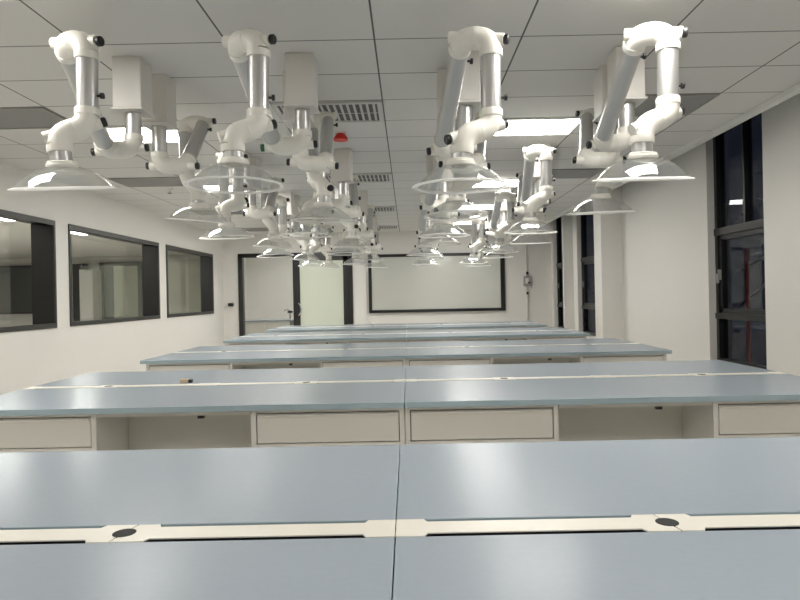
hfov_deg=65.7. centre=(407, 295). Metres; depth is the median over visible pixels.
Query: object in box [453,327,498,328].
panel
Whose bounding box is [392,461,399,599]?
base cabinet
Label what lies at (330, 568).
countertop
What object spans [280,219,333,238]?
hood
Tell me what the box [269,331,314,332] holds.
base cabinet
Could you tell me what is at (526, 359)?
panel
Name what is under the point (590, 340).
countertop
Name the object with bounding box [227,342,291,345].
base cabinet
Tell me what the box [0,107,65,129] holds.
ceiling vent
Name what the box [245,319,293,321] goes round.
countertop
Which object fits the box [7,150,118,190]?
hood
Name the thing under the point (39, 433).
base cabinet
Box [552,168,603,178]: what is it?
ceiling vent
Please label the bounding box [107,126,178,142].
light panel
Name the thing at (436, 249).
extraction arm
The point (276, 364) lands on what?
panel
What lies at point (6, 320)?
wall
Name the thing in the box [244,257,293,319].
panel
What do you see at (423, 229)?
extraction arm
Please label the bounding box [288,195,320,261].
extraction arm
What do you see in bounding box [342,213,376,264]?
extraction arm
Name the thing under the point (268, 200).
extraction arm
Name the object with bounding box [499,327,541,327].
base cabinet
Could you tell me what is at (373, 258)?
hood
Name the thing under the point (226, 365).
base cabinet
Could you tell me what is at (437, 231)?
hood
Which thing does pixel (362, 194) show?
extraction arm
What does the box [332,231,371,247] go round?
hood
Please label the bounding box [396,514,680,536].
cable cover
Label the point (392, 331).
countertop
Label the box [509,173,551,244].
extraction arm
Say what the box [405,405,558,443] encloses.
base cabinet
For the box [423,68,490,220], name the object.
extraction arm
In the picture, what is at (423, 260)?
hood
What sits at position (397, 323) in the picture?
countertop
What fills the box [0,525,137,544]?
cable cover
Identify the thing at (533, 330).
cable cover
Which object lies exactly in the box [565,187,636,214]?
hood
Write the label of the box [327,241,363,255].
hood
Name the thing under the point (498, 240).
hood
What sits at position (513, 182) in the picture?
light panel
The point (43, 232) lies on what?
window
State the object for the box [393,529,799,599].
countertop
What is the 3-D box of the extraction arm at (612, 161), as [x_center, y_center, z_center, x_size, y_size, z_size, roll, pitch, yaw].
[1.180,-0.911,3.929,0.412,0.866,0.770,-1,0,8]
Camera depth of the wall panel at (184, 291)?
16.22 m
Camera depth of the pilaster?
11.02 m
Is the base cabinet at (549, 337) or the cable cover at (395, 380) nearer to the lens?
the cable cover at (395, 380)
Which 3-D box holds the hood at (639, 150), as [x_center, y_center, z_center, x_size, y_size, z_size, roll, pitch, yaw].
[0.995,-0.557,2.640,0.412,0.195,0.407,-1,0,0]
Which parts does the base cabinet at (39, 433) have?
drawer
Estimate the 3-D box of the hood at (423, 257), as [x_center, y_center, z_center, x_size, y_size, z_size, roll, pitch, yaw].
[0.254,-0.532,9.105,0.412,0.154,0.412,-1,0,0]
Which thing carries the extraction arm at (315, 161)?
hanging from the ceiling at (392, 52)
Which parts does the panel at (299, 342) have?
rail, panel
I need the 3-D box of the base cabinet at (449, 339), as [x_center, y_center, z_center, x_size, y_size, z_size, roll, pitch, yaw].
[0.335,0.873,7.735,0.682,0.772,1.371,-1,0,0]
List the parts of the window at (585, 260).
sash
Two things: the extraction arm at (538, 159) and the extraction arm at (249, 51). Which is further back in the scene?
the extraction arm at (538, 159)
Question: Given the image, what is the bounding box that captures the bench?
[245,319,293,334]
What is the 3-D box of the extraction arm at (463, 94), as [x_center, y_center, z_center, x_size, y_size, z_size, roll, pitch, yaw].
[0.224,-0.890,2.955,0.430,0.870,1.082,-1,0,0]
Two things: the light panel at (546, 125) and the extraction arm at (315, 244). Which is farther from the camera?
the extraction arm at (315, 244)
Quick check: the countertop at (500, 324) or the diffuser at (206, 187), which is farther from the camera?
the countertop at (500, 324)
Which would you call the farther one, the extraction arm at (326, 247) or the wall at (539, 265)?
the wall at (539, 265)
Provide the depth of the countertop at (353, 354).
4.99 m
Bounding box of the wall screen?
[0,265,31,313]
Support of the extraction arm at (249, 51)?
hanging from the ceiling at (392, 52)
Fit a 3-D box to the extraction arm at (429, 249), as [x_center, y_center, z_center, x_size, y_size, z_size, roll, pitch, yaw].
[0.315,-0.909,8.261,0.474,0.830,0.673,-1,0,-3]
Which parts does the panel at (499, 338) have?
panel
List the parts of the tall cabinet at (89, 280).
door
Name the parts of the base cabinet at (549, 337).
drawer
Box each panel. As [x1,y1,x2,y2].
[0,0,16,1]
[97,411,251,449]
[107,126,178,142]
[168,259,200,313]
[203,184,231,192]
[233,361,319,368]
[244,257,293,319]
[287,341,346,343]
[315,330,360,331]
[453,221,470,224]
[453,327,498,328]
[459,204,493,209]
[467,337,526,340]
[472,179,518,187]
[493,355,579,363]
[494,117,579,135]
[558,402,711,440]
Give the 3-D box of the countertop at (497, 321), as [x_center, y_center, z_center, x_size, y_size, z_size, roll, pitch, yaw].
[1.027,0.458,10.248,2.084,0.027,0.654,-1,0,0]
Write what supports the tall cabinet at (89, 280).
on the floor
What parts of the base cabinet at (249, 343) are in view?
drawer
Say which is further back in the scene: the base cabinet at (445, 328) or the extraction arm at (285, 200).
the base cabinet at (445, 328)
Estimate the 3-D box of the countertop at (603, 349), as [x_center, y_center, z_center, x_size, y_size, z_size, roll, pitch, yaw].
[1.027,0.458,5.182,2.084,0.027,0.654,-1,0,0]
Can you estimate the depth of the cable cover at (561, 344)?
5.54 m
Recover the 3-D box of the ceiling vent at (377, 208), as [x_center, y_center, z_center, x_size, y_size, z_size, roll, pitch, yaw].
[-0.551,-1.301,9.306,0.742,0.016,0.474,-1,0,0]
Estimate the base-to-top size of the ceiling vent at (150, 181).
0.012 m
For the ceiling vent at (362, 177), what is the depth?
6.84 m
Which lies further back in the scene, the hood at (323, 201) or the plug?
the hood at (323, 201)
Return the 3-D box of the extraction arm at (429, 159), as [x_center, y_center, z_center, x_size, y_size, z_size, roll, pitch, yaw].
[0.342,-0.910,6.090,0.475,0.830,0.673,-1,0,3]
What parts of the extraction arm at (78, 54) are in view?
knob, knob, screw knob, knob, knob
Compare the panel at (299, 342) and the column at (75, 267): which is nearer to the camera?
the panel at (299, 342)
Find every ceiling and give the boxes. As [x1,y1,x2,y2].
[0,0,799,234]
[0,220,190,258]
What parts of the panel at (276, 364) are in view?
rail, panel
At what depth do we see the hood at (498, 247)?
8.07 m
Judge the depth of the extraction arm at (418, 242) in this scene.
9.13 m
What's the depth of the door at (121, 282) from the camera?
16.23 m
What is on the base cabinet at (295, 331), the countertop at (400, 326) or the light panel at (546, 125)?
the countertop at (400, 326)
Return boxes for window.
[0,209,56,332]
[68,224,160,325]
[166,245,213,317]
[556,217,563,327]
[580,204,595,335]
[713,118,766,368]
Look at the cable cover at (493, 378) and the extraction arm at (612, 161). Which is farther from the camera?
the extraction arm at (612, 161)
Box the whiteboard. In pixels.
[368,252,505,312]
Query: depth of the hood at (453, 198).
3.88 m
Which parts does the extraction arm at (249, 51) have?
knob, knob, knob, knob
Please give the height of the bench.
0.800 m
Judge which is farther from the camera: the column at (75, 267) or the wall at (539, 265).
the column at (75, 267)
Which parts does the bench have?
door, door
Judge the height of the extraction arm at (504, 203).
0.880 m
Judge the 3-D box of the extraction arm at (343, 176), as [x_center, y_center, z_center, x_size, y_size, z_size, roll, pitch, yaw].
[-0.749,-0.884,5.142,0.420,0.836,1.072,-1,0,6]
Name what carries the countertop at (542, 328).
on the base cabinet at (449, 339)
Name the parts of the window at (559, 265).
sash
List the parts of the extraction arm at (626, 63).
knob, screw knob, knob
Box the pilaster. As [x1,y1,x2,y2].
[562,211,574,329]
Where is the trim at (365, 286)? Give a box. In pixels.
[364,249,366,323]
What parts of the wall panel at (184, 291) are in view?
frame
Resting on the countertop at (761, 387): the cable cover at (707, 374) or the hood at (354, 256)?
the cable cover at (707, 374)
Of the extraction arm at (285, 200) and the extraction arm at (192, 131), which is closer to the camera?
the extraction arm at (192, 131)
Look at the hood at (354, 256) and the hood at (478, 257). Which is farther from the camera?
the hood at (478, 257)
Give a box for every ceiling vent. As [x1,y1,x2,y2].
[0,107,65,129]
[108,177,182,186]
[189,210,243,214]
[236,228,268,231]
[271,100,383,122]
[326,173,391,183]
[374,206,395,211]
[378,225,398,228]
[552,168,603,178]
[635,93,719,116]
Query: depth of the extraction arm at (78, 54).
2.65 m
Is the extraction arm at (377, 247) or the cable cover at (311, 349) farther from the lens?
the extraction arm at (377, 247)
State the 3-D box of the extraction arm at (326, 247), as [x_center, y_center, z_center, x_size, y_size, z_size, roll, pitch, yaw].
[-1.360,-0.872,10.406,0.430,0.837,0.653,-1,0,2]
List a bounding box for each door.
[99,262,142,318]
[238,252,353,336]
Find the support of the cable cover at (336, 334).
on the countertop at (358, 336)
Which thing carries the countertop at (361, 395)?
on the base cabinet at (39, 433)
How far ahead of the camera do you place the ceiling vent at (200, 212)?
9.30 m
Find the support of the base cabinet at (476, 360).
on the floor
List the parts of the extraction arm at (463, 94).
knob, knob, screw knob, knob, knob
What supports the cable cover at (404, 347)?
on the countertop at (353, 354)
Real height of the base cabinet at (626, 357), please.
0.772 m
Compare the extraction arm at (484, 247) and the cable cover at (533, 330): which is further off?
the extraction arm at (484, 247)
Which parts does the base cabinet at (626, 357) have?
drawer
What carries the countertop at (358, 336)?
on the base cabinet at (249, 343)
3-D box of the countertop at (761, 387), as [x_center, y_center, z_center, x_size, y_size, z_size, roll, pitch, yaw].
[1.027,0.458,3.047,2.084,0.027,0.654,-1,0,0]
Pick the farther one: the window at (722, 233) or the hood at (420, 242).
the hood at (420, 242)
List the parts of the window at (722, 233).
handle, sash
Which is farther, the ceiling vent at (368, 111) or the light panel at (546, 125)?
the light panel at (546, 125)
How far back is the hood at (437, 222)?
4.74 m
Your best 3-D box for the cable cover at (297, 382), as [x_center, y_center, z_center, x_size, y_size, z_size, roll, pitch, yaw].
[-1.112,0.524,3.420,1.120,0.076,0.090,-1,0,0]
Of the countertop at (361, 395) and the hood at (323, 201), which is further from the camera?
the hood at (323, 201)
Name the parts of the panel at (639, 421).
rail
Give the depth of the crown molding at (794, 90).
5.20 m
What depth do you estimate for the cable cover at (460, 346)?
5.56 m
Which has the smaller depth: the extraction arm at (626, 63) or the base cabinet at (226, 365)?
the extraction arm at (626, 63)
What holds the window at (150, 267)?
in the wall at (29, 358)
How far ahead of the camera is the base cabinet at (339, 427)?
2.76 m
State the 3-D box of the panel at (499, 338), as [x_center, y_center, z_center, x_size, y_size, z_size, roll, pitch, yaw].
[1.019,0.799,7.237,0.681,0.652,0.325,-1,0,0]
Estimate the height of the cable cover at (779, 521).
0.076 m
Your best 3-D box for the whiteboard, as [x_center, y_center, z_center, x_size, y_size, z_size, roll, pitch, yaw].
[0.587,-0.274,12.665,2.785,1.195,0.049,-1,0,0]
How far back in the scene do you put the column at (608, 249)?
8.49 m
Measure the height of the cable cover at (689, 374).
0.076 m
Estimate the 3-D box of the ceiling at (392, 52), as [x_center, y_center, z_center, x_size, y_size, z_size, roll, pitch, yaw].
[-0.746,-1.330,4.695,6.622,0.050,15.990,-1,0,0]
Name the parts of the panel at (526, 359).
panel, rail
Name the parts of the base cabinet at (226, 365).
drawer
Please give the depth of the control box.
12.65 m
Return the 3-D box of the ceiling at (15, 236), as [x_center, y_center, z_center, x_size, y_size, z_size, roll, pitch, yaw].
[-8.083,-1.049,8.900,8.080,0.050,15.000,-1,0,0]
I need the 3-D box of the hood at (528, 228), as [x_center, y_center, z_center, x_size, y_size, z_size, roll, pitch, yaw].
[1.159,-0.572,5.910,0.411,0.190,0.409,-1,0,0]
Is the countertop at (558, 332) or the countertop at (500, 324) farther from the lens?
the countertop at (500, 324)
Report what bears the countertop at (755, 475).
on the cabinet
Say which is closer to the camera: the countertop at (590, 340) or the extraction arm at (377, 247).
the countertop at (590, 340)
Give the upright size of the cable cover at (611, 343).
0.076 m
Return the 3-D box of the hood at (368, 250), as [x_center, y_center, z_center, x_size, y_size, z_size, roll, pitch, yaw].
[-0.529,-0.557,8.271,0.411,0.183,0.411,-1,0,0]
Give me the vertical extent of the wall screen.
1.260 m
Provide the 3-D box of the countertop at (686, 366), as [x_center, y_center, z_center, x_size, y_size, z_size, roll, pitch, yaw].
[1.027,0.458,3.793,2.084,0.027,0.654,-1,0,0]
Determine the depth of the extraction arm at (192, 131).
3.67 m
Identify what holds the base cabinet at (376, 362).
on the floor
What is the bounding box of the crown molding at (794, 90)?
[537,83,799,228]
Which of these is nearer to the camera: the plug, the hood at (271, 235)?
the plug
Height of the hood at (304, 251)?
0.171 m
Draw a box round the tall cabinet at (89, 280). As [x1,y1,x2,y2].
[79,269,101,320]
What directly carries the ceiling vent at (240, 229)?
in the ceiling at (392, 52)
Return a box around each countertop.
[0,382,404,415]
[0,445,399,531]
[0,537,394,599]
[34,366,405,388]
[140,348,405,363]
[178,342,405,351]
[223,334,406,342]
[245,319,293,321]
[245,330,406,335]
[266,325,406,331]
[278,323,406,327]
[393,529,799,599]
[397,437,799,520]
[405,360,775,380]
[405,374,799,407]
[406,338,634,346]
[406,344,671,358]
[407,321,534,324]
[407,323,547,328]
[407,327,570,332]
[407,330,589,338]
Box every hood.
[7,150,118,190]
[165,200,231,223]
[184,150,283,193]
[199,217,254,239]
[253,233,294,248]
[257,242,293,257]
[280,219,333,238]
[290,195,354,222]
[292,250,320,261]
[298,255,325,266]
[319,259,339,268]
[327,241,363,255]
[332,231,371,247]
[342,255,368,264]
[354,248,381,259]
[363,258,386,267]
[406,242,442,255]
[412,152,509,193]
[412,256,438,264]
[414,248,444,259]
[414,260,438,266]
[417,217,469,237]
[419,230,460,246]
[423,194,488,220]
[460,252,486,263]
[467,256,490,266]
[482,238,518,253]
[482,245,512,258]
[504,212,556,234]
[509,227,551,244]
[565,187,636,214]
[592,142,694,181]
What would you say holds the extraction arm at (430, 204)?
hanging from the ceiling at (392, 52)
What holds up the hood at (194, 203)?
attached to the extraction arm at (192, 131)
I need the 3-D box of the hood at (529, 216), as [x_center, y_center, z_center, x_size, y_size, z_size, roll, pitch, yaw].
[0.949,-0.556,4.817,0.411,0.195,0.406,-1,0,0]
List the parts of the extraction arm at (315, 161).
knob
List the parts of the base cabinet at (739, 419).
drawer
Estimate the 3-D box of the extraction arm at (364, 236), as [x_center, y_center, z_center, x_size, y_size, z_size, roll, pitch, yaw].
[-0.536,-0.887,8.259,0.412,0.844,0.688,-1,0,3]
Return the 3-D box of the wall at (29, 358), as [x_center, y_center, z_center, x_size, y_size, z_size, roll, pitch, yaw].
[-3.897,0.051,4.745,0.235,2.585,15.890,-1,0,0]
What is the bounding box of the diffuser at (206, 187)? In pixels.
[204,186,231,190]
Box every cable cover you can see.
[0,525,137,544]
[24,385,110,388]
[103,381,308,387]
[109,519,395,542]
[174,351,220,352]
[221,349,343,351]
[286,334,356,335]
[302,379,404,383]
[344,347,405,349]
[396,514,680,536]
[405,377,507,381]
[406,346,468,347]
[451,330,538,332]
[469,344,589,346]
[501,373,706,379]
[590,343,639,344]
[654,514,799,530]
[696,372,786,375]
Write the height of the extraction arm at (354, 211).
0.844 m
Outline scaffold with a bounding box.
[725,203,764,361]
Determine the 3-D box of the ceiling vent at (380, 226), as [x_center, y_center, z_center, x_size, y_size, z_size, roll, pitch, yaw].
[-0.551,-1.301,11.756,0.742,0.016,0.474,-1,0,0]
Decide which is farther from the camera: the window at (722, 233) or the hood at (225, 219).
the window at (722, 233)
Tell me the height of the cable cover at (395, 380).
0.076 m
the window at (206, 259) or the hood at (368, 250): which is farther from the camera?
the window at (206, 259)
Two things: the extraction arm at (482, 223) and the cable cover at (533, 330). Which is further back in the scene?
the extraction arm at (482, 223)
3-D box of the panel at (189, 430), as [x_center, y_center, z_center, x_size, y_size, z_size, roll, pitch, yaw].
[-1.036,0.840,2.917,0.681,0.652,0.325,-1,0,0]
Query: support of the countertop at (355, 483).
on the cabinet
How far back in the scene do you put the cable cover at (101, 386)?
3.41 m
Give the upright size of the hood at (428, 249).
0.154 m
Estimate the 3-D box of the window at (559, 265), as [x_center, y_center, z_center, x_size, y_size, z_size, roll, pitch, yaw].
[3.039,-0.595,11.910,0.110,2.499,1.220,-1,0,0]
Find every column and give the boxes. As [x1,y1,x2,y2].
[72,264,87,321]
[593,186,623,339]
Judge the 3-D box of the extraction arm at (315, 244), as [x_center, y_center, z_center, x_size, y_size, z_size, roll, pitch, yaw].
[-1.460,-0.851,9.440,0.412,0.880,1.109,-1,0,-7]
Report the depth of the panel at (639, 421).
3.06 m
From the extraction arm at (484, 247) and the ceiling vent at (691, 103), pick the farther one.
the extraction arm at (484, 247)
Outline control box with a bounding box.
[523,244,530,320]
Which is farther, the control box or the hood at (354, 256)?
the control box
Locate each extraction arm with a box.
[7,30,154,190]
[142,74,231,223]
[184,28,319,193]
[199,151,254,239]
[243,157,294,248]
[257,191,294,257]
[280,148,353,238]
[282,72,354,222]
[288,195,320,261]
[298,215,325,266]
[317,219,339,268]
[327,190,367,255]
[330,170,371,247]
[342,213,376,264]
[354,205,381,259]
[363,224,386,267]
[406,189,442,255]
[412,26,509,193]
[412,234,438,264]
[414,193,445,259]
[414,215,438,266]
[417,155,469,237]
[419,154,460,246]
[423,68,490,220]
[460,211,488,263]
[467,214,490,266]
[482,187,518,253]
[482,191,512,258]
[504,144,556,234]
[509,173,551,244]
[565,65,636,214]
[586,22,694,181]
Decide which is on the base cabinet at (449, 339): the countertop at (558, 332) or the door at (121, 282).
the countertop at (558, 332)
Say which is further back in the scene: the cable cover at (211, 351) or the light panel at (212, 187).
the light panel at (212, 187)
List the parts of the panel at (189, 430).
rail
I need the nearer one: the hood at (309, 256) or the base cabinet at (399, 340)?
the base cabinet at (399, 340)
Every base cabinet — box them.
[0,414,128,452]
[146,362,242,370]
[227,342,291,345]
[251,371,405,447]
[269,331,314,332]
[319,359,405,367]
[347,339,406,343]
[361,329,406,330]
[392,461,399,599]
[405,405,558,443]
[406,357,492,365]
[407,328,452,329]
[407,338,466,341]
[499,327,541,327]
[522,336,586,339]
[570,354,666,362]
[682,400,799,438]
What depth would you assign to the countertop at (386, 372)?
3.74 m
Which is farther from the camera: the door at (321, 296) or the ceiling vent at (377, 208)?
the door at (321, 296)
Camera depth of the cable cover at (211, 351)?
5.54 m
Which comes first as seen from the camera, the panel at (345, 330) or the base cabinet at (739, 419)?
the base cabinet at (739, 419)
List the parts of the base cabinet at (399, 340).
drawer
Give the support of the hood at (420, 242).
attached to the extraction arm at (423, 229)
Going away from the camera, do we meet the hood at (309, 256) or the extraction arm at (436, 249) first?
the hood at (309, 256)
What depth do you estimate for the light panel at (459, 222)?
11.24 m
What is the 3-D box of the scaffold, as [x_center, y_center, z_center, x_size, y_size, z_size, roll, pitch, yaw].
[3.466,0.096,6.267,0.070,2.200,0.940,-1,0,0]
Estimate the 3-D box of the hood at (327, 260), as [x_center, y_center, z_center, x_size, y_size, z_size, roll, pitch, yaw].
[-1.338,-0.540,10.484,0.410,0.171,0.410,-1,0,0]
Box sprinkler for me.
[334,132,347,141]
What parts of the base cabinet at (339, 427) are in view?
frame, drawer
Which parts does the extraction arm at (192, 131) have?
knob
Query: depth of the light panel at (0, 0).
2.68 m
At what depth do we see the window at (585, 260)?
10.71 m
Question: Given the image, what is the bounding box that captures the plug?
[180,379,192,382]
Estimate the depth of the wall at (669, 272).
6.39 m
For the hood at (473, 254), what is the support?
attached to the extraction arm at (482, 223)
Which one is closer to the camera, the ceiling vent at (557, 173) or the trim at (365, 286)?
the ceiling vent at (557, 173)
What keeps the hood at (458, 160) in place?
attached to the extraction arm at (463, 94)
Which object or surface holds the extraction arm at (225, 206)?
hanging from the ceiling at (392, 52)
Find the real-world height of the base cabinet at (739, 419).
0.772 m
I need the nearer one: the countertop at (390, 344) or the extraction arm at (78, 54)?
the extraction arm at (78, 54)
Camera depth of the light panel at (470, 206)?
9.30 m
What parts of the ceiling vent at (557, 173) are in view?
panel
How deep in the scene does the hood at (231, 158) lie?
2.61 m
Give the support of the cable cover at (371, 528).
on the countertop at (355, 483)
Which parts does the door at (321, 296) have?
pane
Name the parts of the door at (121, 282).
pane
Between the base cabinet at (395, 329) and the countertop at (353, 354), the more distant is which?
the base cabinet at (395, 329)
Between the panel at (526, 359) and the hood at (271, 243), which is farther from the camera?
the hood at (271, 243)
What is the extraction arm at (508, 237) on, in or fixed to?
hanging from the ceiling at (392, 52)
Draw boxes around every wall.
[0,163,223,393]
[0,255,199,326]
[222,216,563,345]
[551,93,799,375]

